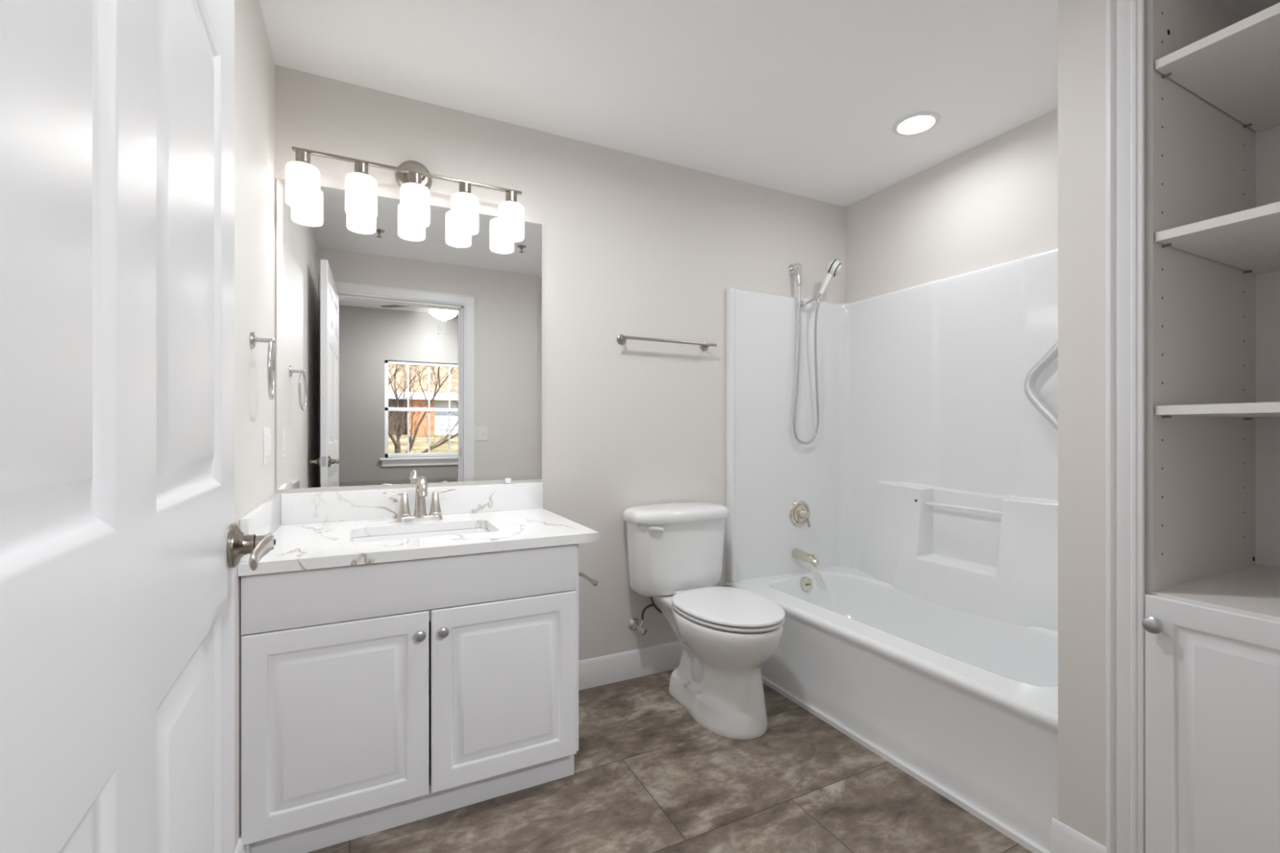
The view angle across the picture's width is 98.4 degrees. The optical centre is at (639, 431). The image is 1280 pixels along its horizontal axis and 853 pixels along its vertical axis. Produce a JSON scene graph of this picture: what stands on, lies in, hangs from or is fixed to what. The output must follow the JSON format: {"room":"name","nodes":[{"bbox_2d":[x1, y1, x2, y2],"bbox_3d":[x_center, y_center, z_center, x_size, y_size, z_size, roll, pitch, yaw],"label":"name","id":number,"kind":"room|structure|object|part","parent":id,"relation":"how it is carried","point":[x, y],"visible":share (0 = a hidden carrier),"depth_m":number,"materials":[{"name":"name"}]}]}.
{"room":"bathroom","nodes":[
{"label":"bathroom","id":0,"kind":"room"},
{"bbox_2d":[234,0,275,852],"bbox_3d":[-0.822,-0.074,0.904,0.100,2.456,2.313,0,0,-27],"label":"wall","id":1,"kind":"structure","parent":0,"point":[254,61],"depth_m":1.55,"materials":[{"name":"white paint"}]},
{"bbox_2d":[235,834,246,852],"bbox_3d":[-0.661,1.091,0.709,0.013,0.126,1.571,0,0,-27],"label":"baseboard","id":2,"kind":"structure","parent":1,"relation":"attached to","point":[240,848],"depth_m":1.38,"materials":[{"name":"white paint"}]},
{"bbox_2d":[249,330,275,399],"bbox_3d":[-1.062,-0.186,1.560,0.058,0.191,0.166,0,0,-27],"label":"towel ring","id":3,"kind":"object","parent":1,"relation":"attached to","point":[253,339],"visible":1,"depth_m":1.54,"materials":[{"name":"grey metal"}]},
{"bbox_3d":[-1.059,-0.257,1.561,0.052,0.016,0.016,0,0,-27],"label":"arm","id":4,"kind":"part","parent":3,"relation":"part of","materials":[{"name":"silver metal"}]},
{"bbox_2d":[263,428,271,464],"bbox_3d":[-1.202,0.048,1.786,0.008,0.114,0.116,0,0,-27],"label":"wall outlet","id":5,"kind":"object","parent":1,"relation":"attached to","point":[267,432],"visible":1,"depth_m":1.75,"materials":[{"name":"white plastic"}]},
{"bbox_2d":[275,64,845,661],"bbox_3d":[-0.074,-0.074,2.628,2.982,2.456,0.100,0,0,-27],"label":"wall","id":6,"kind":"structure","parent":0,"point":[633,245],"depth_m":2.53,"materials":[{"name":"white paint"}]},
{"bbox_2d":[284,146,524,242],"bbox_3d":[-0.856,-0.921,2.099,0.830,0.272,0.144,0,0,-27],"label":"vanity light","id":7,"kind":"object","parent":6,"relation":"attached to","point":[302,179],"visible":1,"depth_m":2.04,"materials":[{"name":"white glass"}]},
{"bbox_2d":[295,150,310,164],"bbox_3d":[-1.171,-0.930,1.919,0.062,0.082,0.062,0,0,-27],"label":"socket","id":8,"kind":"object","parent":7,"relation":"attached to","point":[304,156],"depth_m":1.90,"materials":[{"name":"silver metal"}]},
{"bbox_3d":[-1.171,-0.853,1.919,0.105,0.137,0.105,0,0,-27],"label":"lamp shade","id":9,"kind":"part","parent":7,"relation":"part of","materials":[{"name":"white glass"}]},
{"bbox_2d":[354,161,368,174],"bbox_3d":[-1.009,-0.930,2.001,0.062,0.082,0.062,0,0,-27],"label":"socket","id":10,"kind":"object","parent":7,"relation":"attached to","point":[359,166],"depth_m":1.98,"materials":[{"name":"silver metal"}]},
{"bbox_3d":[-1.009,-0.853,2.001,0.105,0.137,0.105,0,0,-27],"label":"lamp shade","id":11,"kind":"part","parent":7,"relation":"part of","materials":[{"name":"white glass"}]},
{"bbox_3d":[-0.880,-0.991,2.154,0.132,0.132,0.026,0,0,-27],"label":"plate","id":12,"kind":"part","parent":7,"relation":"part of","materials":[{"name":"silver metal"}]},
{"bbox_3d":[-0.847,-0.853,2.082,0.105,0.137,0.105,0,0,-27],"label":"lamp shade","id":13,"kind":"part","parent":7,"relation":"part of","materials":[{"name":"white glass"}]},
{"bbox_2d":[408,172,422,184],"bbox_3d":[-0.847,-0.930,2.082,0.062,0.082,0.062,0,0,-27],"label":"socket","id":14,"kind":"object","parent":7,"relation":"attached to","point":[414,177],"depth_m":2.06,"materials":[{"name":"silver metal"}]},
{"bbox_2d":[458,182,471,193],"bbox_3d":[-0.685,-0.930,2.163,0.062,0.082,0.062,0,0,-27],"label":"socket","id":15,"kind":"object","parent":7,"relation":"attached to","point":[464,187],"depth_m":2.14,"materials":[{"name":"silver metal"}]},
{"bbox_3d":[-0.685,-0.853,2.163,0.105,0.137,0.105,0,0,-27],"label":"lamp shade","id":16,"kind":"part","parent":7,"relation":"part of","materials":[{"name":"white glass"}]},
{"bbox_2d":[505,191,516,201],"bbox_3d":[-0.523,-0.930,2.244,0.062,0.082,0.062,0,0,-27],"label":"socket","id":17,"kind":"object","parent":7,"relation":"attached to","point":[510,196],"depth_m":2.23,"materials":[{"name":"silver metal"}]},
{"bbox_3d":[-0.523,-0.853,2.244,0.105,0.137,0.105,0,0,-27],"label":"lamp shade","id":18,"kind":"part","parent":7,"relation":"part of","materials":[{"name":"white glass"}]},
{"bbox_2d":[276,178,542,489],"bbox_3d":[-0.856,-0.338,2.173,0.964,1.114,0.011,0,0,-27],"label":"vanity mirror","id":19,"kind":"object","parent":6,"relation":"attached to","point":[405,353],"visible":0.97,"depth_m":2.14,"materials":[{"name":"silver mirror"}]},
{"bbox_2d":[280,482,542,524],"bbox_3d":[-0.847,0.276,2.173,0.951,0.110,0.020,0,0,-27],"label":"backsplash","id":20,"kind":"structure","parent":6,"relation":"attached to","point":[302,508],"depth_m":2.11,"materials":[{"name":"white stone"}]},
{"bbox_2d":[578,641,682,690],"bbox_3d":[-0.019,1.091,2.593,1.021,0.126,0.013,0,0,-27],"label":"baseboard","id":21,"kind":"structure","parent":6,"relation":"attached to","point":[619,667],"depth_m":2.57,"materials":[{"name":"white paint"}]},
{"bbox_2d":[628,596,662,635],"bbox_3d":[0.031,0.839,2.547,0.184,0.203,0.093,0,0,24],"label":"water supply valve","id":22,"kind":"object","parent":6,"relation":"attached to","point":[634,624],"visible":0.75,"depth_m":2.54,"materials":[{"name":"silver metal"}]},
{"bbox_3d":[0.014,0.912,2.524,0.039,0.039,0.019,0,0,-27],"label":"handle","id":23,"kind":"part","parent":22,"relation":"part of","materials":[{"name":"silver metal"}]},
{"bbox_2d":[616,334,716,351],"bbox_3d":[0.135,-0.426,2.638,0.512,0.048,0.069,0,0,-27],"label":"towel bar","id":24,"kind":"object","parent":6,"relation":"attached to","point":[621,339],"visible":1,"depth_m":2.59,"materials":[{"name":"silver metal"}]},
{"bbox_3d":[-0.072,-0.426,2.537,0.048,0.048,0.064,0,0,-27],"label":"post","id":25,"kind":"part","parent":24,"relation":"part of","materials":[{"name":"silver metal"}]},
{"bbox_3d":[0.336,-0.426,2.741,0.048,0.048,0.064,0,0,-27],"label":"post","id":26,"kind":"part","parent":24,"relation":"part of","materials":[{"name":"silver metal"}]},
{"bbox_2d":[788,259,841,444],"bbox_3d":[0.946,-0.426,2.986,0.277,0.992,0.093,0,0,7],"label":"handheld shower","id":27,"kind":"object","parent":6,"relation":"attached to","point":[833,268],"visible":1,"depth_m":2.97,"materials":[{"name":"silver metal"}]},
{"bbox_2d":[259,0,1057,206],"bbox_3d":[0.444,-1.352,1.594,2.982,0.100,2.413,0,0,-27],"label":"ceiling","id":28,"kind":"structure","parent":0,"point":[805,98],"depth_m":1.99,"materials":[{"name":"white paint"}]},
{"bbox_2d":[891,111,941,136],"bbox_3d":[1.168,-1.299,2.339,0.186,0.007,0.186,0,0,-27],"label":"recessed light","id":29,"kind":"object","parent":28,"relation":"in","point":[918,122],"visible":1,"depth_m":2.33,"materials":[{"name":"white plastic"}]},
{"bbox_2d":[307,669,1032,852],"bbox_3d":[0.444,1.204,1.594,2.982,0.100,2.413,0,0,-27],"label":"floor","id":30,"kind":"structure","parent":0,"point":[647,777],"depth_m":1.73,"materials":[{"name":"tile"}]},
{"bbox_2d":[240,543,578,852],"bbox_3d":[-0.738,0.758,1.869,0.913,0.792,0.661,0,0,-27],"label":"vanity cabinet","id":31,"kind":"object","parent":30,"relation":"on","point":[375,697],"visible":0.94,"depth_m":1.56,"materials":[{"name":"white wood"}]},
{"bbox_3d":[-0.812,0.784,1.502,0.446,0.530,0.018,0,0,-27],"label":"door","id":32,"kind":"part","parent":31,"relation":"part of","materials":[{"name":"white wood"}]},
{"bbox_3d":[-0.610,0.441,1.603,0.897,0.148,0.018,0,0,-27],"label":"false drawer","id":33,"kind":"part","parent":31,"relation":"part of","materials":[{"name":"white wood"}]},
{"bbox_2d":[237,482,599,576],"bbox_3d":[-0.714,0.291,1.884,0.970,0.140,0.655,0,0,-27],"label":"countertop","id":34,"kind":"structure","parent":31,"relation":"on","point":[311,531],"depth_m":1.92,"materials":[{"name":"white stone"}]},
{"bbox_2d":[382,475,455,522],"bbox_3d":[-0.822,0.247,2.054,0.192,0.168,0.192,0,0,16],"label":"bathroom faucet","id":35,"kind":"object","parent":34,"relation":"on","point":[421,489],"visible":1,"depth_m":2.04,"materials":[{"name":"silver metal"}]},
{"bbox_3d":[-0.902,0.230,2.024,0.073,0.016,0.019,0,0,-27],"label":"lever","id":36,"kind":"part","parent":35,"relation":"part of","materials":[{"name":"silver metal"}]},
{"bbox_3d":[-0.870,0.279,2.040,0.049,0.104,0.049,0,0,-27],"label":"handle","id":37,"kind":"part","parent":35,"relation":"part of","materials":[{"name":"silver metal"}]},
{"bbox_3d":[-0.795,0.247,2.011,0.046,0.168,0.159,0,0,-27],"label":"spout","id":38,"kind":"part","parent":35,"relation":"part of","materials":[{"name":"silver metal"}]},
{"bbox_3d":[-0.822,0.323,2.065,0.156,0.017,0.052,0,0,-27],"label":"plate","id":39,"kind":"part","parent":35,"relation":"part of","materials":[{"name":"silver metal"}]},
{"bbox_3d":[-0.773,0.279,2.089,0.049,0.104,0.049,0,0,-27],"label":"handle","id":40,"kind":"part","parent":35,"relation":"part of","materials":[{"name":"silver metal"}]},
{"bbox_3d":[-0.741,0.230,2.105,0.073,0.016,0.019,0,0,-27],"label":"lever","id":41,"kind":"part","parent":35,"relation":"part of","materials":[{"name":"silver metal"}]},
{"bbox_2d":[351,528,490,542],"bbox_3d":[-0.721,0.434,1.856,0.470,0.144,0.296,0,0,-27],"label":"sink basin","id":42,"kind":"object","parent":34,"relation":"in","point":[440,533],"visible":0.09,"depth_m":1.97,"materials":[{"name":"white ceramic"}]},
{"bbox_3d":[-0.625,0.580,1.570,0.032,0.032,0.026,0,0,-27],"label":"knob","id":43,"kind":"part","parent":31,"relation":"part of","materials":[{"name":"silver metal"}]},
{"bbox_3d":[-0.570,0.580,1.598,0.032,0.032,0.026,0,0,-27],"label":"knob","id":44,"kind":"part","parent":31,"relation":"part of","materials":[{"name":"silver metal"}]},
{"bbox_3d":[-0.408,0.784,1.704,0.444,0.530,0.018,0,0,-27],"label":"door","id":45,"kind":"part","parent":31,"relation":"part of","materials":[{"name":"white wood"}]},
{"bbox_2d":[578,572,597,586],"bbox_3d":[-0.214,0.514,1.929,0.078,0.048,0.167,0,0,-27],"label":"toilet paper holder","id":46,"kind":"object","parent":31,"relation":"attached to","point":[593,582],"visible":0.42,"depth_m":1.91,"materials":[{"name":"silver metal"}]},
{"bbox_2d":[623,502,785,739],"bbox_3d":[0.291,0.750,2.336,0.500,0.807,0.728,0,0,-27],"label":"toilet","id":47,"kind":"object","parent":30,"relation":"on","point":[725,635],"visible":0.99,"depth_m":2.28,"materials":[{"name":"white ceramic"}]},
{"bbox_3d":[0.074,0.430,2.411,0.080,0.032,0.027,0,0,-27],"label":"flush lever","id":48,"kind":"part","parent":47,"relation":"part of","materials":[{"name":"white ceramic"}]},
{"bbox_3d":[0.175,0.569,2.567,0.471,0.334,0.198,0,0,-27],"label":"tank","id":49,"kind":"part","parent":47,"relation":"part of","materials":[{"name":"white ceramic"}]},
{"bbox_3d":[0.178,0.376,2.561,0.500,0.059,0.225,0,0,-27],"label":"tank lid","id":50,"kind":"part","parent":47,"relation":"part of","materials":[{"name":"white ceramic"}]},
{"bbox_3d":[0.310,0.946,2.333,0.397,0.415,0.706,0,0,-27],"label":"bowl","id":51,"kind":"part","parent":47,"relation":"part of","materials":[{"name":"white ceramic"}]},
{"bbox_3d":[0.362,0.726,2.243,0.394,0.014,0.496,0,0,-27],"label":"seat","id":52,"kind":"part","parent":47,"relation":"part of","materials":[{"name":"white plastic"}]},
{"bbox_3d":[0.362,0.705,2.243,0.396,0.016,0.498,0,0,-27],"label":"lid","id":53,"kind":"part","parent":47,"relation":"part of","materials":[{"name":"white plastic"}]},
{"bbox_2d":[724,248,1057,851],"bbox_3d":[1.161,0.212,2.320,0.845,1.883,1.556,0,0,-27],"label":"bathtub","id":54,"kind":"object","parent":30,"relation":"on","point":[926,627],"visible":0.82,"depth_m":2.53,"materials":[{"name":"white plastic"}]},
{"bbox_2d":[789,500,810,527],"bbox_3d":[0.886,0.448,2.981,0.145,0.145,0.068,0,0,-27],"label":"tub valve","id":55,"kind":"object","parent":54,"relation":"attached to","point":[799,513],"visible":1,"depth_m":2.99,"materials":[{"name":"silver metal"}]},
{"bbox_3d":[0.888,0.469,2.976,0.052,0.094,0.058,0,0,-27],"label":"lever","id":56,"kind":"part","parent":55,"relation":"part of","materials":[{"name":"silver metal"}]},
{"bbox_2d":[791,547,820,567],"bbox_3d":[0.882,0.670,2.923,0.058,0.074,0.173,0,0,-27],"label":"tub spout","id":57,"kind":"object","parent":54,"relation":"attached to","point":[797,553],"visible":1,"depth_m":2.91,"materials":[{"name":"silver metal"}]},
{"bbox_2d":[800,577,812,591],"bbox_3d":[0.884,0.809,2.919,0.075,0.074,0.022,0,0,-27],"label":"overflow plate","id":58,"kind":"object","parent":54,"relation":"attached to","point":[806,583],"visible":1,"depth_m":2.91,"materials":[{"name":"silver metal"}]},
{"bbox_2d":[724,565,1057,851],"bbox_3d":[1.161,0.960,2.320,0.845,0.388,1.556,0,0,-27],"label":"tub","id":59,"kind":"object","parent":54,"relation":"in","point":[965,695],"depth_m":2.03,"materials":[{"name":"white"}]},
{"bbox_2d":[761,675,1049,852],"bbox_3d":[0.778,1.142,2.124,0.016,0.024,1.538,0,0,-27],"label":"trim","id":60,"kind":"structure","parent":54,"relation":"attached to","point":[998,825],"depth_m":1.82,"materials":[{"name":"white paint"}]},
{"bbox_2d":[1023,341,1057,431],"bbox_3d":[1.625,-0.177,2.183,0.063,0.434,0.184,0,0,-27],"label":"grab bar","id":61,"kind":"object","parent":54,"relation":"attached to","point":[1039,404],"visible":0.51,"depth_m":2.19,"materials":[{"name":"white plastic"}]},
{"bbox_2d":[1142,0,1279,852],"bbox_3d":[1.545,0.004,1.243,0.666,2.300,0.439,0,0,-27],"label":"linen cabinet","id":62,"kind":"object","parent":30,"relation":"on","point":[1211,624],"visible":1,"depth_m":1.32,"materials":[{"name":"white wood"}]},
{"bbox_3d":[1.178,0.443,1.267,0.030,0.038,0.038,0,0,-27],"label":"knob","id":63,"kind":"part","parent":62,"relation":"part of","materials":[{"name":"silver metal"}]},
{"bbox_3d":[1.283,0.718,1.111,0.019,0.672,0.419,0,0,-27],"label":"door","id":64,"kind":"part","parent":62,"relation":"part of","materials":[{"name":"white wood"}]},
{"bbox_2d":[1155,401,1279,417],"bbox_3d":[1.564,-0.049,1.252,0.604,0.022,0.394,0,0,-27],"label":"shelf","id":65,"kind":"object","parent":62,"relation":"attached to","point":[1162,409],"depth_m":1.23,"materials":[{"name":"white wood"}]},
{"bbox_2d":[1155,201,1279,274],"bbox_3d":[1.564,-0.454,1.252,0.604,0.022,0.394,0,0,-27],"label":"shelf","id":66,"kind":"object","parent":62,"relation":"attached to","point":[1246,242],"depth_m":1.29,"materials":[{"name":"white wood"}]},
{"bbox_2d":[1155,2,1279,131],"bbox_3d":[1.564,-0.857,1.252,0.604,0.022,0.394,0,0,-27],"label":"shelf","id":67,"kind":"object","parent":62,"relation":"attached to","point":[1233,72],"depth_m":1.30,"materials":[{"name":"white wood"}]},
{"bbox_2d":[845,107,1057,303],"bbox_3d":[1.754,-0.074,2.195,0.100,2.456,2.313,0,0,-27],"label":"wall","id":68,"kind":"structure","parent":0,"point":[994,202],"depth_m":2.59,"materials":[{"name":"white paint"}]},
{"bbox_2d":[1057,0,1074,829],"bbox_3d":[1.118,-0.074,1.445,0.013,2.456,0.038,0,0,-27],"label":"wall","id":69,"kind":"structure","parent":0,"point":[1065,7],"depth_m":1.44,"materials":[{"name":"white paint"}]},
{"bbox_2d":[1049,817,1106,852],"bbox_3d":[1.244,1.091,1.164,0.013,0.126,0.677,0,0,-27],"label":"baseboard","id":70,"kind":"structure","parent":69,"relation":"attached to","point":[1063,838],"depth_m":1.43,"materials":[{"name":"white paint"}]},
{"bbox_2d":[1074,0,1106,847],"bbox_3d":[1.646,-0.074,1.337,0.862,2.456,0.627,0,0,-27],"label":"wall","id":71,"kind":"structure","parent":0,"point":[1090,15],"depth_m":1.39,"materials":[{"name":"white paint"}]},
{"bbox_2d":[1106,0,1144,852],"bbox_3d":[1.268,-0.039,1.108,0.020,2.385,0.549,0,0,-27],"label":"trim","id":72,"kind":"structure","parent":71,"relation":"attached to","point":[1125,19],"depth_m":1.32,"materials":[{"name":"white paint"}]},
{"bbox_3d":[0.620,-0.074,0.403,2.030,2.456,0.125,0,0,-27],"label":"wall","id":73,"kind":"structure","parent":0,"visible":0},
{"bbox_2d":[0,0,275,852],"bbox_3d":[-0.445,0.086,0.448,0.150,2.112,0.922,0,0,-27],"label":"door","id":74,"kind":"structure","parent":73,"relation":"in","point":[122,545],"depth_m":0.42,"materials":[{"name":"white paint"}]},
{"bbox_3d":[-0.594,0.173,0.847,0.056,0.068,0.068,0,0,-27],"label":"handle","id":75,"kind":"part","parent":74,"relation":"part of","materials":[{"name":"silver metal"}]},
{"bbox_3d":[-0.554,0.175,0.811,0.014,0.036,0.128,0,0,-24],"label":"lever","id":76,"kind":"part","parent":74,"relation":"part of","materials":[{"name":"silver metal"}]}
]}

